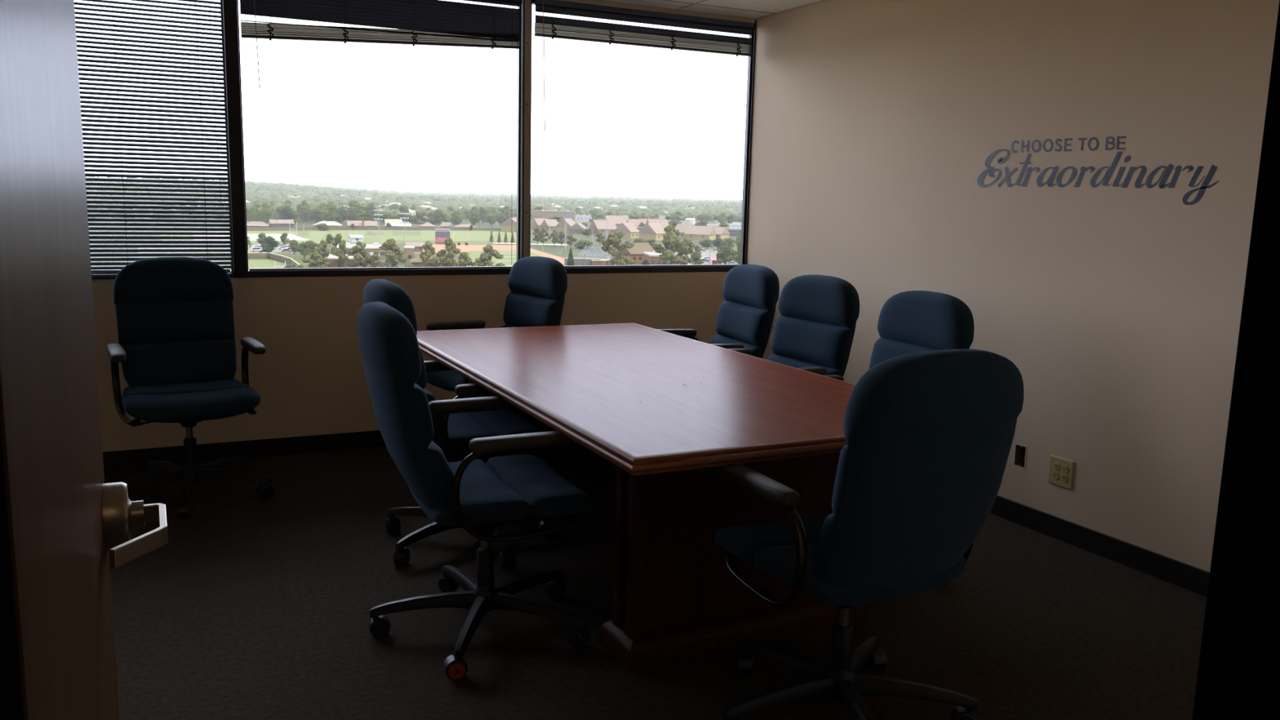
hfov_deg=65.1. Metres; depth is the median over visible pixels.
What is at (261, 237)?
tree
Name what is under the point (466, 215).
tree
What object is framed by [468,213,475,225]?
tree
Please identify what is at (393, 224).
house
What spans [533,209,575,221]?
building
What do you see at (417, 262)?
school building
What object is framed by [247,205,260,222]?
tree
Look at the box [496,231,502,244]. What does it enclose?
conifer
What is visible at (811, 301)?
cushion
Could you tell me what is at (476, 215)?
tree
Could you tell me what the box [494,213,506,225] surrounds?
tree
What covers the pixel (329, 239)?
tree
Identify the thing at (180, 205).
tree
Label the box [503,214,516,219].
tree
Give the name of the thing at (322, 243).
pine tree
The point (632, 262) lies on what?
tree
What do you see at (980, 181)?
wall decal
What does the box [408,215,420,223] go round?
tree
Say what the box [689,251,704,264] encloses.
tree
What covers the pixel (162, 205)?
tree
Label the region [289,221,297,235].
post
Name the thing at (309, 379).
wall
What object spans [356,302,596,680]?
office chair
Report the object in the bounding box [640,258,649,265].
tree
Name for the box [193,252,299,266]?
path
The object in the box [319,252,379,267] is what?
school building
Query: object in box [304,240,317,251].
tree
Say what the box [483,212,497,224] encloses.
tree
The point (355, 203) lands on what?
tree
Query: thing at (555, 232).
pine tree
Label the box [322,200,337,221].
tree
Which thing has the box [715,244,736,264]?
tree
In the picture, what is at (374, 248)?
school building
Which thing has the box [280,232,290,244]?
tree
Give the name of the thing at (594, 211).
tree
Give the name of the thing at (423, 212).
tree
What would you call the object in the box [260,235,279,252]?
tree
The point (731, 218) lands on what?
tree
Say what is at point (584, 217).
building
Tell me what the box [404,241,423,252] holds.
school building
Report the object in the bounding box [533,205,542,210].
tree
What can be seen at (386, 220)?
house
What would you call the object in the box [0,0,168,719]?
door
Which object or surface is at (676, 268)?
window
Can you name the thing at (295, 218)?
tree
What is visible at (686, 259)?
pine tree
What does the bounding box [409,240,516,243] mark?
fence
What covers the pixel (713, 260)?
booth
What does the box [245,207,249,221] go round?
tree
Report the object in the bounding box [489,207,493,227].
utility pole
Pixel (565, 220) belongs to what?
utility pole
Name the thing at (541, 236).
pine tree
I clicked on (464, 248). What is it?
track
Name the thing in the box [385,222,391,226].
tree
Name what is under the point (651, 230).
townhouse
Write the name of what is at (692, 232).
townhouse
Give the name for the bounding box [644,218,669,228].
townhouse
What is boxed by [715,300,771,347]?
cushion
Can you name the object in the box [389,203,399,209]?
tree
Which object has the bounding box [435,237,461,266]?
pine tree
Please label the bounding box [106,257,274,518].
office chair
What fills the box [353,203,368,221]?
tree
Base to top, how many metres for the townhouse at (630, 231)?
10.400 m
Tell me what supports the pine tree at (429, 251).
on the ground at (557, 251)
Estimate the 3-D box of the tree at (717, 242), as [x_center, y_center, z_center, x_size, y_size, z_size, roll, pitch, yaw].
[43.516,-64.747,558.757,8.967,6.137,8.662,2,9,5]
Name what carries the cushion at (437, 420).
on the office chair at (453, 432)
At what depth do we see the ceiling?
5.78 m
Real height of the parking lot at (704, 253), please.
0.300 m
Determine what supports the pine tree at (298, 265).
on the ground at (557, 251)
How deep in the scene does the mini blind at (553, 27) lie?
5.80 m
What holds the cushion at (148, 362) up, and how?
on the office chair at (175, 348)
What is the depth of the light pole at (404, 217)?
510.46 m
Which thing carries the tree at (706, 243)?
on the ground at (557, 251)
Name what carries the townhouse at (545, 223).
on the ground at (557, 251)
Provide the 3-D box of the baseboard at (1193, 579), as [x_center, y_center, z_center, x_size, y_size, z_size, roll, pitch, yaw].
[1.733,0.700,4.386,0.012,0.092,4.928,-3,10,-26]
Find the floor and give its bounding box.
[103,446,1206,719]
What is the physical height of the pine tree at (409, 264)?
5.964 m
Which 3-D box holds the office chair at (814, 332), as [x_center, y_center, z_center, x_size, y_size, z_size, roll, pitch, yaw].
[0.557,0.164,4.465,0.744,1.067,0.694,-4,11,-29]
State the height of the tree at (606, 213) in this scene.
11.693 m
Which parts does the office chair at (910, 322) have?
backrest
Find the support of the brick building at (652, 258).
on the ground at (557, 251)
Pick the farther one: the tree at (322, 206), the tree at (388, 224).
the tree at (322, 206)
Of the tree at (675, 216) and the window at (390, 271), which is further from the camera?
the tree at (675, 216)
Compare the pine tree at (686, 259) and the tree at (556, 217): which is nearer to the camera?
the pine tree at (686, 259)
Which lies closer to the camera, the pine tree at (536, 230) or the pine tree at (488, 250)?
the pine tree at (488, 250)
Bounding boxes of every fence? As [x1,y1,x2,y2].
[246,226,500,231]
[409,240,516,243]
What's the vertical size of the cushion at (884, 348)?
0.193 m
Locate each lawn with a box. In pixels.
[137,252,313,267]
[160,230,516,244]
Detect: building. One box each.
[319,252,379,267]
[333,242,385,258]
[403,245,414,263]
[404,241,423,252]
[409,253,457,266]
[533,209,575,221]
[575,213,591,220]
[643,250,684,265]
[727,226,741,236]
[729,222,741,228]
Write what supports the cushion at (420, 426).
on the office chair at (481, 497)
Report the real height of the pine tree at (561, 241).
8.844 m
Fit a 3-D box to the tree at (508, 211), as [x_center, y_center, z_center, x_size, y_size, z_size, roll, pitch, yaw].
[-141.501,-157.908,1075.306,12.421,14.763,13.070,6,10,25]
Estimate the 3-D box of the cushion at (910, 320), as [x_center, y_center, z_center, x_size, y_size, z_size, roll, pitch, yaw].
[1.108,-0.155,3.856,0.133,0.214,0.511,-2,10,-22]
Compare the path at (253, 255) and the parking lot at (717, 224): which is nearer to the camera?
the path at (253, 255)
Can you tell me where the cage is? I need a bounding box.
[392,226,419,235]
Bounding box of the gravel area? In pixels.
[193,234,308,240]
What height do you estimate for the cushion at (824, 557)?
0.215 m
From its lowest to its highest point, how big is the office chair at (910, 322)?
1.067 m
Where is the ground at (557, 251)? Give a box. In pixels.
[88,216,737,270]
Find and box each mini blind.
[74,0,232,277]
[240,0,519,92]
[533,0,753,130]
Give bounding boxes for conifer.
[488,229,493,241]
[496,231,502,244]
[503,231,507,244]
[510,232,515,242]
[566,248,574,266]
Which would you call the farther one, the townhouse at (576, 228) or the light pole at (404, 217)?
the townhouse at (576, 228)
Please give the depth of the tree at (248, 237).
422.51 m
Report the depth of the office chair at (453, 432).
3.80 m
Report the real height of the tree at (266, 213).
12.885 m
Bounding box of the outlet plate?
[1048,455,1074,489]
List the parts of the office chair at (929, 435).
seat, leg, leg, backrest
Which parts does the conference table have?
leg panel, stretcher panel, edge moulding, leg panel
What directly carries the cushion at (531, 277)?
on the office chair at (538, 285)
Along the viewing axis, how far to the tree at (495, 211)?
1085.67 m
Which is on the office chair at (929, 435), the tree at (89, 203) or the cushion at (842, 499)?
the cushion at (842, 499)
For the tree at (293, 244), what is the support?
on the ground at (557, 251)
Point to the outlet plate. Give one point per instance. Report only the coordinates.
(1060, 470)
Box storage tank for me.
[684,217,695,224]
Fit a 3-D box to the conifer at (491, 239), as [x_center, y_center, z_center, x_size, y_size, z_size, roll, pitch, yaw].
[-81.944,-68.068,553.786,2.779,8.147,2.772,4,10,18]
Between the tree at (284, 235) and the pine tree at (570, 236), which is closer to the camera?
the tree at (284, 235)
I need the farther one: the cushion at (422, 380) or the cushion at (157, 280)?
the cushion at (157, 280)
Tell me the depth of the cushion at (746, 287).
5.09 m
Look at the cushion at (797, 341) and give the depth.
4.51 m
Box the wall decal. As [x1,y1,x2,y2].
[977,136,1218,204]
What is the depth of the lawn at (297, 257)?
403.02 m
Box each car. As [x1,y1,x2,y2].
[250,247,261,251]
[253,244,263,248]
[277,246,287,249]
[280,248,292,252]
[726,261,737,264]
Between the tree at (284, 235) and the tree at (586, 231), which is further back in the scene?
the tree at (586, 231)
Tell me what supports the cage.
on the lawn at (371, 237)
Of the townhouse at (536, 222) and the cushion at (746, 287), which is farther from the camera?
the townhouse at (536, 222)
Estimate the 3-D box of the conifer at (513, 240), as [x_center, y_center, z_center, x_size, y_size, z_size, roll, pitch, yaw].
[-71.090,-68.033,559.544,2.808,6.757,2.800,-7,13,-43]
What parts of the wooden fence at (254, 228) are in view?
fence panel, fence panel, fence panel, fence panel, fence panel, fence panel, fence panel, fence panel, fence panel, fence panel, fence panel, fence panel, fence panel, fence panel, fence panel, fence panel, fence panel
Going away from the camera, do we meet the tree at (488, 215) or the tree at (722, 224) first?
the tree at (722, 224)
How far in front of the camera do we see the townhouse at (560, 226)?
739.10 m
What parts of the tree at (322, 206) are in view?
crown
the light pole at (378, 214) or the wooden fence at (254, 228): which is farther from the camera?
the wooden fence at (254, 228)
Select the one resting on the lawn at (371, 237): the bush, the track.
the bush
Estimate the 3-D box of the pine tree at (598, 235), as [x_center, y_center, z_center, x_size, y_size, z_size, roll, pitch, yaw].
[-23.009,-70.503,579.731,6.624,7.495,6.083,-1,10,-15]
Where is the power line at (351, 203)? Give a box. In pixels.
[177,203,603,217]
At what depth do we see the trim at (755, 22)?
6.29 m
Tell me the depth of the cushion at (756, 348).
5.15 m
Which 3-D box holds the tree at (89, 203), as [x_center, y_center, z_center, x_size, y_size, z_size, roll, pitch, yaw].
[-425.237,-116.130,778.393,10.007,13.957,9.510,-5,11,-34]
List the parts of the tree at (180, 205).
crown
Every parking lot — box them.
[137,244,308,253]
[575,219,741,226]
[687,248,737,264]
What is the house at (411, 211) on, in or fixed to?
on the ground at (557, 251)
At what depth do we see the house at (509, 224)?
740.54 m
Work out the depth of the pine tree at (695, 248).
459.59 m
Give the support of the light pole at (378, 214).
on the ground at (557, 251)
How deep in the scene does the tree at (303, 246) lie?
403.31 m
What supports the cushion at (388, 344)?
on the office chair at (481, 497)
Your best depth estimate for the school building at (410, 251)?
387.86 m
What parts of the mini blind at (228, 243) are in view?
ladder cord, rail, ladder cord, pull cord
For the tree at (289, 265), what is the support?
on the ground at (557, 251)
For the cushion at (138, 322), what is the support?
on the office chair at (175, 348)
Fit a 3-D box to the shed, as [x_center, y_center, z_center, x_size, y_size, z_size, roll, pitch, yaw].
[-153.393,-65.650,541.597,6.875,3.800,7.000,-3,10,-27]
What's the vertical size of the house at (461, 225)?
4.200 m
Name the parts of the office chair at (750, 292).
backrest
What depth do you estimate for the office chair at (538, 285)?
5.33 m
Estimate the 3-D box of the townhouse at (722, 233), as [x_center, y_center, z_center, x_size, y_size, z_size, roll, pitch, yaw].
[55.531,-89.886,708.977,11.451,8.000,14.000,7,11,32]
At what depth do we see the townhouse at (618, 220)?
826.94 m
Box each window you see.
[91,0,234,279]
[236,0,521,277]
[529,0,754,273]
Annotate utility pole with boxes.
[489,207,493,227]
[564,219,565,250]
[605,217,607,259]
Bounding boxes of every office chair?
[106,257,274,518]
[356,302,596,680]
[363,279,555,568]
[426,256,567,391]
[657,264,779,358]
[713,348,1023,719]
[727,274,859,377]
[824,290,973,381]
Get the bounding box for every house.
[246,221,270,227]
[267,219,294,226]
[312,221,342,226]
[346,219,377,226]
[383,218,402,226]
[384,222,412,226]
[398,208,416,215]
[418,222,435,227]
[440,222,453,227]
[453,223,476,227]
[500,217,516,231]
[616,242,653,263]
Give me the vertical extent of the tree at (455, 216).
12.596 m
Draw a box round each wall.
[91,0,755,452]
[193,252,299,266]
[746,0,1279,572]
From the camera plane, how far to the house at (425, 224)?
735.86 m
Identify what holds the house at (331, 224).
on the ground at (557, 251)
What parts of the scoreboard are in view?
panel, display panel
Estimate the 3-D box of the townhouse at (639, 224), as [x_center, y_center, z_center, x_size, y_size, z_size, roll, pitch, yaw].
[0.057,-101.202,760.623,19.703,11.000,14.000,-1,10,-14]
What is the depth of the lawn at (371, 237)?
623.29 m
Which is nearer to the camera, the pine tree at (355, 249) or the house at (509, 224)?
the pine tree at (355, 249)
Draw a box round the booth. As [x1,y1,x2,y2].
[711,257,721,264]
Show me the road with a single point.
(493, 243)
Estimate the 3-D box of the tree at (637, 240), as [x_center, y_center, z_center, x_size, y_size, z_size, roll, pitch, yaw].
[0.532,-61.150,529.347,7.989,6.403,9.096,7,11,31]
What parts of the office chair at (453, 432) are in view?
leg, backrest, seat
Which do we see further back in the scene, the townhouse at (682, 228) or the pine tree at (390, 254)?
the townhouse at (682, 228)
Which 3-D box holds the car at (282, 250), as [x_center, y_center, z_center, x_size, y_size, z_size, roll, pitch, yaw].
[-155.227,-48.149,440.528,4.600,1.450,1.840,-3,10,-23]
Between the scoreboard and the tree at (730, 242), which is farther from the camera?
the tree at (730, 242)
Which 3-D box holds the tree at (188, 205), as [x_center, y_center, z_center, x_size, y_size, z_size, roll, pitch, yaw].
[-371.326,-124.079,834.428,11.278,14.241,11.049,-4,11,-30]
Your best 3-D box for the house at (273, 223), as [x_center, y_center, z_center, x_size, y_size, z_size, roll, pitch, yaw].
[-241.471,-91.177,675.449,15.653,6.800,9.059,-4,11,-29]
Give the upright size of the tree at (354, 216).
15.269 m
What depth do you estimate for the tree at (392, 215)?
825.73 m
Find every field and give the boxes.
[209,259,287,270]
[469,249,564,266]
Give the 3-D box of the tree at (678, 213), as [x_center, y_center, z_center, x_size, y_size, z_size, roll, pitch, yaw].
[43.514,-160.982,1127.732,11.921,12.994,12.341,0,9,-10]
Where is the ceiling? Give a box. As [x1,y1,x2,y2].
[603,0,822,18]
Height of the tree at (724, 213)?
13.647 m
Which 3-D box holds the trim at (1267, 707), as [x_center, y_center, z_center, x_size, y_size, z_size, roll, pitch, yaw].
[0.547,0.228,0.799,0.012,2.120,0.090,-3,10,-26]
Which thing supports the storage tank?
on the ground at (557, 251)
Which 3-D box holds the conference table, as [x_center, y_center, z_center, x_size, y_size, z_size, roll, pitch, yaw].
[-0.032,0.396,3.934,1.226,0.752,2.476,-3,10,-26]
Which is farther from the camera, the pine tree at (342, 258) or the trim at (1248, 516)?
the pine tree at (342, 258)
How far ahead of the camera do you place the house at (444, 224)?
745.26 m
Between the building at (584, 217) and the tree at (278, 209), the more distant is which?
the building at (584, 217)
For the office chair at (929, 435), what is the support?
on the floor
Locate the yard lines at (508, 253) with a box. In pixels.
[496,253,516,266]
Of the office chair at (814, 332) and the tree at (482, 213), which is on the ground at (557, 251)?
the tree at (482, 213)
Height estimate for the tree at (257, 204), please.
15.242 m
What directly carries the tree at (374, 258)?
on the ground at (557, 251)
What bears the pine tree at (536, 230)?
on the ground at (557, 251)
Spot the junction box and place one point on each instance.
(1020, 451)
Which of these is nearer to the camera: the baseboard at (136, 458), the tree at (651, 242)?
the baseboard at (136, 458)
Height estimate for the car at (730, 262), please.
1.450 m
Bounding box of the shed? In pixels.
[347,235,363,242]
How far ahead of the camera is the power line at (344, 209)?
712.78 m
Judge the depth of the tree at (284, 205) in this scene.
882.64 m
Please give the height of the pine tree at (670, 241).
18.298 m
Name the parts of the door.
lever handle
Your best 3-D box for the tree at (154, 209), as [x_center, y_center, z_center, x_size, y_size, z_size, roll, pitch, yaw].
[-354.213,-106.025,735.951,9.512,11.125,9.188,-2,10,-18]
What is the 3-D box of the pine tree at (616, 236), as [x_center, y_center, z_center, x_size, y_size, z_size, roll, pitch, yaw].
[-8.052,-38.508,359.762,12.074,15.874,11.017,3,9,7]
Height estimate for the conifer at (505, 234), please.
7.101 m
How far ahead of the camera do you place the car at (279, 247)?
457.24 m
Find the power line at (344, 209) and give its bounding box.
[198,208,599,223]
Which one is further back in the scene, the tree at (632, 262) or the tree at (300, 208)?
the tree at (300, 208)
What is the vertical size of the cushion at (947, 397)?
0.214 m
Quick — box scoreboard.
[435,227,449,244]
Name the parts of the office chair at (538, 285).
backrest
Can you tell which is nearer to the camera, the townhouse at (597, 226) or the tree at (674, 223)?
the townhouse at (597, 226)
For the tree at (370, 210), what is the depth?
792.55 m
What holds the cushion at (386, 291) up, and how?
on the office chair at (453, 432)
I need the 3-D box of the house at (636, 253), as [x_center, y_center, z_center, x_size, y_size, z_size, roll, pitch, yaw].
[-1.964,-46.089,430.348,12.766,8.400,15.000,-4,11,-30]
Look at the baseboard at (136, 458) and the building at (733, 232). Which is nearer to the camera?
the baseboard at (136, 458)
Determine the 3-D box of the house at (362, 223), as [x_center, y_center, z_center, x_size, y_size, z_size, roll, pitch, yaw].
[-200.674,-98.209,724.164,20.960,7.000,11.978,-2,10,-19]
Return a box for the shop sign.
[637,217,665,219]
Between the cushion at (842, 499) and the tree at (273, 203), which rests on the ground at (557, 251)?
the tree at (273, 203)
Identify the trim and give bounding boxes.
[0,425,23,719]
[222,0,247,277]
[519,0,531,259]
[743,19,756,264]
[1191,0,1279,719]
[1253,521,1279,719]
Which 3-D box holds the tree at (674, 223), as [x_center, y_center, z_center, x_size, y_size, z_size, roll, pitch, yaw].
[24.865,-102.575,772.673,17.698,11.063,15.544,4,10,18]
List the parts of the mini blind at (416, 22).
ladder cord, ladder cord, rail, ladder cord, ladder cord, pull cord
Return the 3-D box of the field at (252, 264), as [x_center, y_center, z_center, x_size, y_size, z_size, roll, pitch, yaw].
[-123.873,-24.157,303.580,50.875,0.300,180.570,-3,10,-26]
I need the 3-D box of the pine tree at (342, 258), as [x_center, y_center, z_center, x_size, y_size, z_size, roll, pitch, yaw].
[-97.051,-34.026,324.831,5.594,13.900,6.091,1,9,-5]
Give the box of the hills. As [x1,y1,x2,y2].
[84,176,742,208]
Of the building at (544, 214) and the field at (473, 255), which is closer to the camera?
the field at (473, 255)
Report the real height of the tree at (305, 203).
15.011 m
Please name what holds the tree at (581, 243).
on the ground at (557, 251)
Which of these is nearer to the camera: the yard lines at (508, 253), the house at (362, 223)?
the yard lines at (508, 253)
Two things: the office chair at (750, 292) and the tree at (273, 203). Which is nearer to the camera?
the office chair at (750, 292)
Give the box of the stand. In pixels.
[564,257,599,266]
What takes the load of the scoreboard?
on the ground at (557, 251)
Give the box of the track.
[404,244,564,265]
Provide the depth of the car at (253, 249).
436.73 m
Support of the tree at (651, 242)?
on the ground at (557, 251)
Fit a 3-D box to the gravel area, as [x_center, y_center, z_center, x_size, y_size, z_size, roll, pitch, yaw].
[-220.449,-68.763,562.488,58.237,0.300,87.696,-3,10,-26]
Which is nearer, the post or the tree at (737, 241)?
the tree at (737, 241)
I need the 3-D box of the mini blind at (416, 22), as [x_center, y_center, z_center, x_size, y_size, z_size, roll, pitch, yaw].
[-1.313,-1.226,5.269,1.428,1.460,0.043,-3,10,-26]
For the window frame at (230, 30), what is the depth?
4.98 m
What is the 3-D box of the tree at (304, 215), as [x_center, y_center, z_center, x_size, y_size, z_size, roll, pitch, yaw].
[-253.174,-109.544,759.781,8.760,15.364,9.974,0,9,-11]
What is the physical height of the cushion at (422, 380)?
0.193 m
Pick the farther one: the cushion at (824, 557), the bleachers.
the bleachers
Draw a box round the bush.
[315,222,331,231]
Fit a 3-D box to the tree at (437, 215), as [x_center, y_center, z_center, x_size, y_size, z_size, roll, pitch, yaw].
[-166.252,-118.809,833.566,11.971,14.161,10.514,2,9,3]
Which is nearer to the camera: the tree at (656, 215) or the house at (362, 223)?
the house at (362, 223)
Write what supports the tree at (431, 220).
on the ground at (557, 251)
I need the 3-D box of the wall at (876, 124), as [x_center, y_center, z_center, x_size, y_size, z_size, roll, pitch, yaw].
[1.859,-0.491,4.180,0.150,2.516,5.114,-3,10,-26]
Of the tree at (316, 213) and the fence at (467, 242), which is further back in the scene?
the tree at (316, 213)
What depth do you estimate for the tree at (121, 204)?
707.84 m
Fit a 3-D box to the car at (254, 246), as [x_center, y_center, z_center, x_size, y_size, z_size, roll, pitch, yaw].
[-172.530,-51.003,453.692,4.600,2.000,1.840,-4,11,-28]
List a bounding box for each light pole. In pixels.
[373,209,382,244]
[400,213,408,244]
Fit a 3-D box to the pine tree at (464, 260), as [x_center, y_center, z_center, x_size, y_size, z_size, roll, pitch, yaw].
[-55.802,-29.889,320.016,7.187,9.307,7.876,3,9,12]
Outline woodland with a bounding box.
[85,186,742,222]
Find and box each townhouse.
[530,217,544,229]
[540,218,558,231]
[555,218,575,233]
[568,222,587,234]
[588,219,617,234]
[604,215,628,227]
[613,222,639,238]
[626,218,647,231]
[638,222,666,240]
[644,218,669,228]
[675,223,692,238]
[684,225,716,239]
[714,226,729,239]
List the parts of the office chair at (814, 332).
backrest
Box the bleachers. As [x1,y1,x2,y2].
[574,244,614,259]
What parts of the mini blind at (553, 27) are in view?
ladder cord, ladder cord, rail, ladder cord, ladder cord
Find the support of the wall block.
on the ground at (557, 251)
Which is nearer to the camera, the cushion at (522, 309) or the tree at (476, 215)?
the cushion at (522, 309)
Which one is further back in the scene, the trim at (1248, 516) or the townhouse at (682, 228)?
the townhouse at (682, 228)
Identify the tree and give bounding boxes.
[88,203,98,217]
[103,204,117,217]
[114,204,133,222]
[150,208,163,222]
[161,204,172,218]
[178,204,190,218]
[187,204,200,218]
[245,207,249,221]
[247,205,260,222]
[247,235,251,249]
[252,200,262,206]
[256,208,273,223]
[256,232,266,243]
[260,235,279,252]
[269,200,277,205]
[272,206,284,219]
[279,205,295,219]
[280,202,294,211]
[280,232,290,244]
[284,262,296,268]
[288,210,302,224]
[288,239,300,254]
[293,264,306,267]
[297,205,303,223]
[297,241,312,257]
[299,204,311,225]
[301,200,309,205]
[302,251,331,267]
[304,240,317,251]
[309,207,324,223]
[313,239,329,261]
[318,204,325,221]
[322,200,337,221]
[325,234,334,246]
[330,233,348,267]
[335,204,351,224]
[343,206,359,220]
[346,240,373,267]
[348,200,359,207]
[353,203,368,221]
[365,202,377,221]
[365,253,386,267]
[375,211,389,223]
[378,238,407,267]
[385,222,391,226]
[386,213,399,219]
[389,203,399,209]
[395,205,412,223]
[405,263,414,266]
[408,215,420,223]
[419,240,439,266]
[420,211,428,221]
[427,210,435,224]
[433,208,447,225]
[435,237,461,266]
[450,209,462,224]
[454,252,476,266]
[458,209,465,219]
[463,210,470,220]
[468,211,481,225]
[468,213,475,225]
[474,244,505,266]
[478,206,488,223]
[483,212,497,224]
[492,208,497,215]
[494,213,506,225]
[502,205,514,216]
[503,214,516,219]
[532,226,543,244]
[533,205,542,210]
[537,226,549,242]
[547,215,563,222]
[547,229,559,243]
[554,230,567,246]
[565,233,577,247]
[573,239,593,248]
[580,228,592,236]
[589,217,598,222]
[590,209,599,218]
[594,231,605,244]
[600,230,634,265]
[604,210,613,215]
[623,259,635,265]
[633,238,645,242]
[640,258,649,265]
[645,239,655,247]
[653,213,659,218]
[653,224,684,265]
[667,219,681,226]
[672,213,678,220]
[675,211,683,216]
[675,237,695,264]
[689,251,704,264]
[693,244,701,254]
[694,220,708,226]
[698,239,714,248]
[710,238,724,248]
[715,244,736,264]
[717,214,724,222]
[718,221,728,227]
[719,212,727,222]
[722,237,735,247]
[727,213,736,223]
[732,232,741,264]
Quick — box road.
[493,243,567,245]
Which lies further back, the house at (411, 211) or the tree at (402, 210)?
the house at (411, 211)
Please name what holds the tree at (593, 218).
on the ground at (557, 251)
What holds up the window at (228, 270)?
in the wall at (309, 379)
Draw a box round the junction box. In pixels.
[1013,443,1026,469]
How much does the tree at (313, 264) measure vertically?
8.796 m
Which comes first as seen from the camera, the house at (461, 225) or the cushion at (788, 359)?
the cushion at (788, 359)
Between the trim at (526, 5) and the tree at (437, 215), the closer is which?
the trim at (526, 5)
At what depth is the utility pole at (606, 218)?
426.56 m
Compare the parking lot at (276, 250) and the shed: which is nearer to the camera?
the parking lot at (276, 250)
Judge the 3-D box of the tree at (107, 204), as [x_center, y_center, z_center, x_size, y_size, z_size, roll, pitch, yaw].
[-408.632,-114.258,773.986,7.516,12.488,9.602,8,12,36]
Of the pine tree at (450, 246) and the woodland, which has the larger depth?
the woodland
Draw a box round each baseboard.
[102,430,386,470]
[990,494,1209,596]
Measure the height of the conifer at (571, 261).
9.840 m
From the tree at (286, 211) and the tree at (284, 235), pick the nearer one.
the tree at (284, 235)
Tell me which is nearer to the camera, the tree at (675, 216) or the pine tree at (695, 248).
the pine tree at (695, 248)
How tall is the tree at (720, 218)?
10.584 m
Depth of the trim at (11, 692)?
0.46 m
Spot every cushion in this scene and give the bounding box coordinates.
[113,257,233,304]
[115,301,235,344]
[120,339,236,386]
[356,302,421,388]
[363,279,417,334]
[408,383,434,450]
[415,346,426,389]
[422,440,460,505]
[423,388,443,437]
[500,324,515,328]
[502,292,561,327]
[508,256,567,300]
[709,334,762,357]
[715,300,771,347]
[722,264,779,311]
[766,353,842,375]
[771,315,853,370]
[777,274,859,328]
[812,512,837,577]
[831,444,852,518]
[843,348,1023,446]
[868,337,933,369]
[877,290,973,350]
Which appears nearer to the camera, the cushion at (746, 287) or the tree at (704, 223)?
the cushion at (746, 287)
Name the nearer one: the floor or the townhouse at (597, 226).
the floor
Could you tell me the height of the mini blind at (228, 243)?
1.507 m
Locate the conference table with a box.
[416,323,866,671]
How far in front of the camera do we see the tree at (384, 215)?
842.43 m
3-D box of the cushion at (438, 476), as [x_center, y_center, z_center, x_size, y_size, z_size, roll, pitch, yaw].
[-0.674,0.320,3.103,0.147,0.215,0.496,-3,10,-24]
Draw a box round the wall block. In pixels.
[591,259,614,265]
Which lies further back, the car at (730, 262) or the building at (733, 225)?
the building at (733, 225)
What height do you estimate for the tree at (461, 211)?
11.069 m

